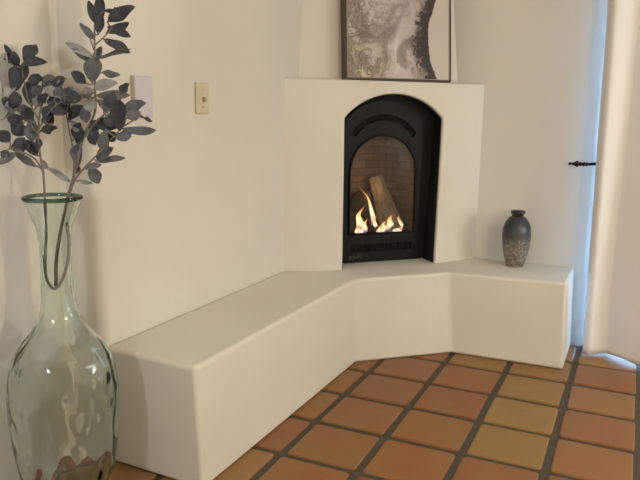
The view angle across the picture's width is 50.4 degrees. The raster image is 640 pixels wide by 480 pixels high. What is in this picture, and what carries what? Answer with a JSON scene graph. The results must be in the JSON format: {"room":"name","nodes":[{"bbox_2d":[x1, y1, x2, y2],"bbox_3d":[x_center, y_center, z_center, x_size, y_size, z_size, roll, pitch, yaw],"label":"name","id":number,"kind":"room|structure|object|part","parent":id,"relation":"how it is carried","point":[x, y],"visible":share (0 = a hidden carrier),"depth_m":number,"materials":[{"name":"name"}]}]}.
{"room":"traditional dwelling","nodes":[
{"label":"traditional dwelling","id":0,"kind":"room"},
{"bbox_2d":[0,0,301,479],"bbox_3d":[-1.114,-0.404,2.216,0.474,2.656,5.792,6,12,24],"label":"wall","id":1,"kind":"structure","parent":0,"point":[191,218],"depth_m":2.71,"materials":[{"name":"paint"}]},
{"bbox_2d":[130,75,152,116],"bbox_3d":[-0.671,-0.540,2.560,0.021,0.150,0.101,6,12,24],"label":"control panel","id":2,"kind":"object","parent":1,"relation":"attached to","point":[141,86],"visible":0.78,"depth_m":2.55,"materials":[{"name":"white plastic"}]},
{"bbox_2d":[195,82,208,113],"bbox_3d":[-0.499,-0.607,2.914,0.027,0.131,0.093,6,12,24],"label":"light switch","id":3,"kind":"object","parent":1,"relation":"attached to","point":[201,89],"visible":1,"depth_m":2.91,"materials":[{"name":"beige plastic"}]},
{"bbox_2d":[111,344,639,479],"bbox_3d":[0.480,1.132,1.429,4.774,0.097,5.859,6,12,24],"label":"floor","id":4,"kind":"structure","parent":0,"point":[440,416],"depth_m":2.95,"materials":[{"name":"tile"}]},
{"bbox_2d":[6,193,119,479],"bbox_3d":[-0.852,0.375,2.244,0.353,1.049,0.353,6,12,24],"label":"floor vase","id":5,"kind":"object","parent":4,"relation":"on","point":[62,385],"visible":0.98,"depth_m":2.14,"materials":[{"name":"clear glass"}]},
{"bbox_2d":[0,44,81,289],"bbox_3d":[-0.897,-0.237,2.173,0.326,0.772,0.174,2,11,7],"label":"leafy branch","id":6,"kind":"object","parent":5,"relation":"in","point":[52,85],"visible":1,"depth_m":2.17,"materials":[{"name":"plant"}]},
{"bbox_2d":[47,0,155,197],"bbox_3d":[-0.673,-0.317,2.164,0.397,0.915,0.223,2,11,6],"label":"leafy branch","id":7,"kind":"object","parent":5,"relation":"in","point":[110,101],"visible":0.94,"depth_m":2.13,"materials":[{"name":"plant"}]},
{"bbox_3d":[-0.692,-0.312,2.172,0.297,0.901,0.210,1,11,1],"label":"stem","id":8,"kind":"part","parent":7,"relation":"part of","materials":[{"name":"grey plant"}]},
{"bbox_2d":[109,258,573,479],"bbox_3d":[0.340,0.506,3.260,1.462,0.461,2.299,6,12,24],"label":"bench","id":9,"kind":"object","parent":4,"relation":"on","point":[199,388],"visible":0.89,"depth_m":3.13,"materials":[{"name":"white paint"}]},
{"bbox_2d":[284,0,483,270],"bbox_3d":[0.389,-0.926,3.789,0.878,2.163,0.878,6,12,24],"label":"fireplace","id":10,"kind":"object","parent":9,"relation":"on","point":[318,102],"visible":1,"depth_m":3.75,"materials":[{"name":"white paint"}]},
{"bbox_2d":[342,95,440,266],"bbox_3d":[0.359,-0.363,4.024,0.626,0.968,0.400,-3,11,-20],"label":"fireplace insert","id":11,"kind":"object","parent":10,"relation":"in","point":[396,138],"visible":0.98,"depth_m":4.03,"materials":[{"name":"black metal"}]},
{"bbox_2d":[350,219,354,232],"bbox_3d":[0.176,-0.084,4.082,0.062,0.075,0.131,3,11,12],"label":"log","id":12,"kind":"object","parent":11,"relation":"on","point":[352,221],"visible":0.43,"depth_m":4.05,"materials":[{"name":"brown wood"}]},
{"bbox_2d":[350,189,371,212],"bbox_3d":[0.247,-0.238,4.108,0.106,0.134,0.181,4,11,17],"label":"log","id":13,"kind":"object","parent":11,"relation":"in","point":[359,200],"visible":0.92,"depth_m":4.04,"materials":[{"name":"brown wood"}]},
{"bbox_2d":[364,204,378,232],"bbox_3d":[0.302,-0.144,4.102,0.058,0.204,0.151,-8,13,-38],"label":"log","id":14,"kind":"object","parent":11,"relation":"on","point":[367,211],"visible":0.49,"depth_m":4.08,"materials":[{"name":"brown wood"}]},
{"bbox_2d":[355,188,402,232],"bbox_3d":[0.350,-0.177,4.039,0.315,0.282,0.066,-3,11,-17],"label":"fire","id":15,"kind":"object","parent":11,"relation":"in","point":[361,227],"visible":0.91,"depth_m":4.04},
{"bbox_2d":[350,242,409,252],"bbox_3d":[0.359,0.041,4.028,0.392,0.049,0.010,-3,11,-20],"label":"grille","id":16,"kind":"object","parent":11,"relation":"attached to","point":[355,247],"depth_m":4.03,"materials":[{"name":"black metal"}]},
{"bbox_3d":[0.365,0.045,4.024,0.435,0.135,0.004,-3,11,-20],"label":"panel frame","id":17,"kind":"part","parent":11,"relation":"part of","materials":[{"name":"black metal"}]},
{"bbox_2d":[350,114,415,137],"bbox_3d":[0.366,-0.652,3.898,0.424,0.142,0.010,-3,11,-20],"label":"vent grille","id":18,"kind":"object","parent":11,"relation":"attached to","point":[361,125],"depth_m":3.89,"materials":[{"name":"black metal"}]},
{"bbox_2d":[368,175,403,230],"bbox_3d":[0.406,-0.216,4.138,0.153,0.361,0.230,-8,14,-41],"label":"log","id":19,"kind":"object","parent":11,"relation":"on","point":[384,205],"visible":0.91,"depth_m":4.09,"materials":[{"name":"brown wood"}]},
{"bbox_2d":[341,0,450,82],"bbox_3d":[0.433,-1.297,3.813,0.656,0.802,0.133,-3,11,-20],"label":"framed painting","id":20,"kind":"object","parent":10,"relation":"on","point":[382,40],"visible":0.9,"depth_m":3.80,"materials":[{"name":"brown paper"}]},
{"bbox_2d":[502,210,530,267],"bbox_3d":[1.137,-0.008,3.939,0.162,0.324,0.162,6,12,24],"label":"ceramic vase","id":21,"kind":"object","parent":9,"relation":"on","point":[516,232],"visible":1,"depth_m":3.88,"materials":[{"name":"grey ceramic"}]},
{"bbox_2d":[386,0,607,345],"bbox_3d":[1.980,-0.647,3.758,3.814,2.656,0.346,6,12,24],"label":"wall","id":22,"kind":"structure","parent":0,"point":[538,64],"depth_m":3.92,"materials":[{"name":"paint"}]},
{"bbox_2d":[568,161,595,166],"bbox_3d":[1.470,-0.426,3.797,0.153,0.037,0.123,6,12,24],"label":"curtain holdback","id":23,"kind":"object","parent":22,"relation":"attached to","point":[576,163],"visible":0.97,"depth_m":3.75,"materials":[{"name":"metal"}]},
{"bbox_2d":[582,0,639,365],"bbox_3d":[1.984,-0.474,3.418,1.117,2.361,0.213,5,11,19],"label":"curtain","id":24,"kind":"object","parent":22,"relation":"hanging from","point":[612,309],"visible":1,"depth_m":3.64,"materials":[{"name":"white fabric"}]}
]}

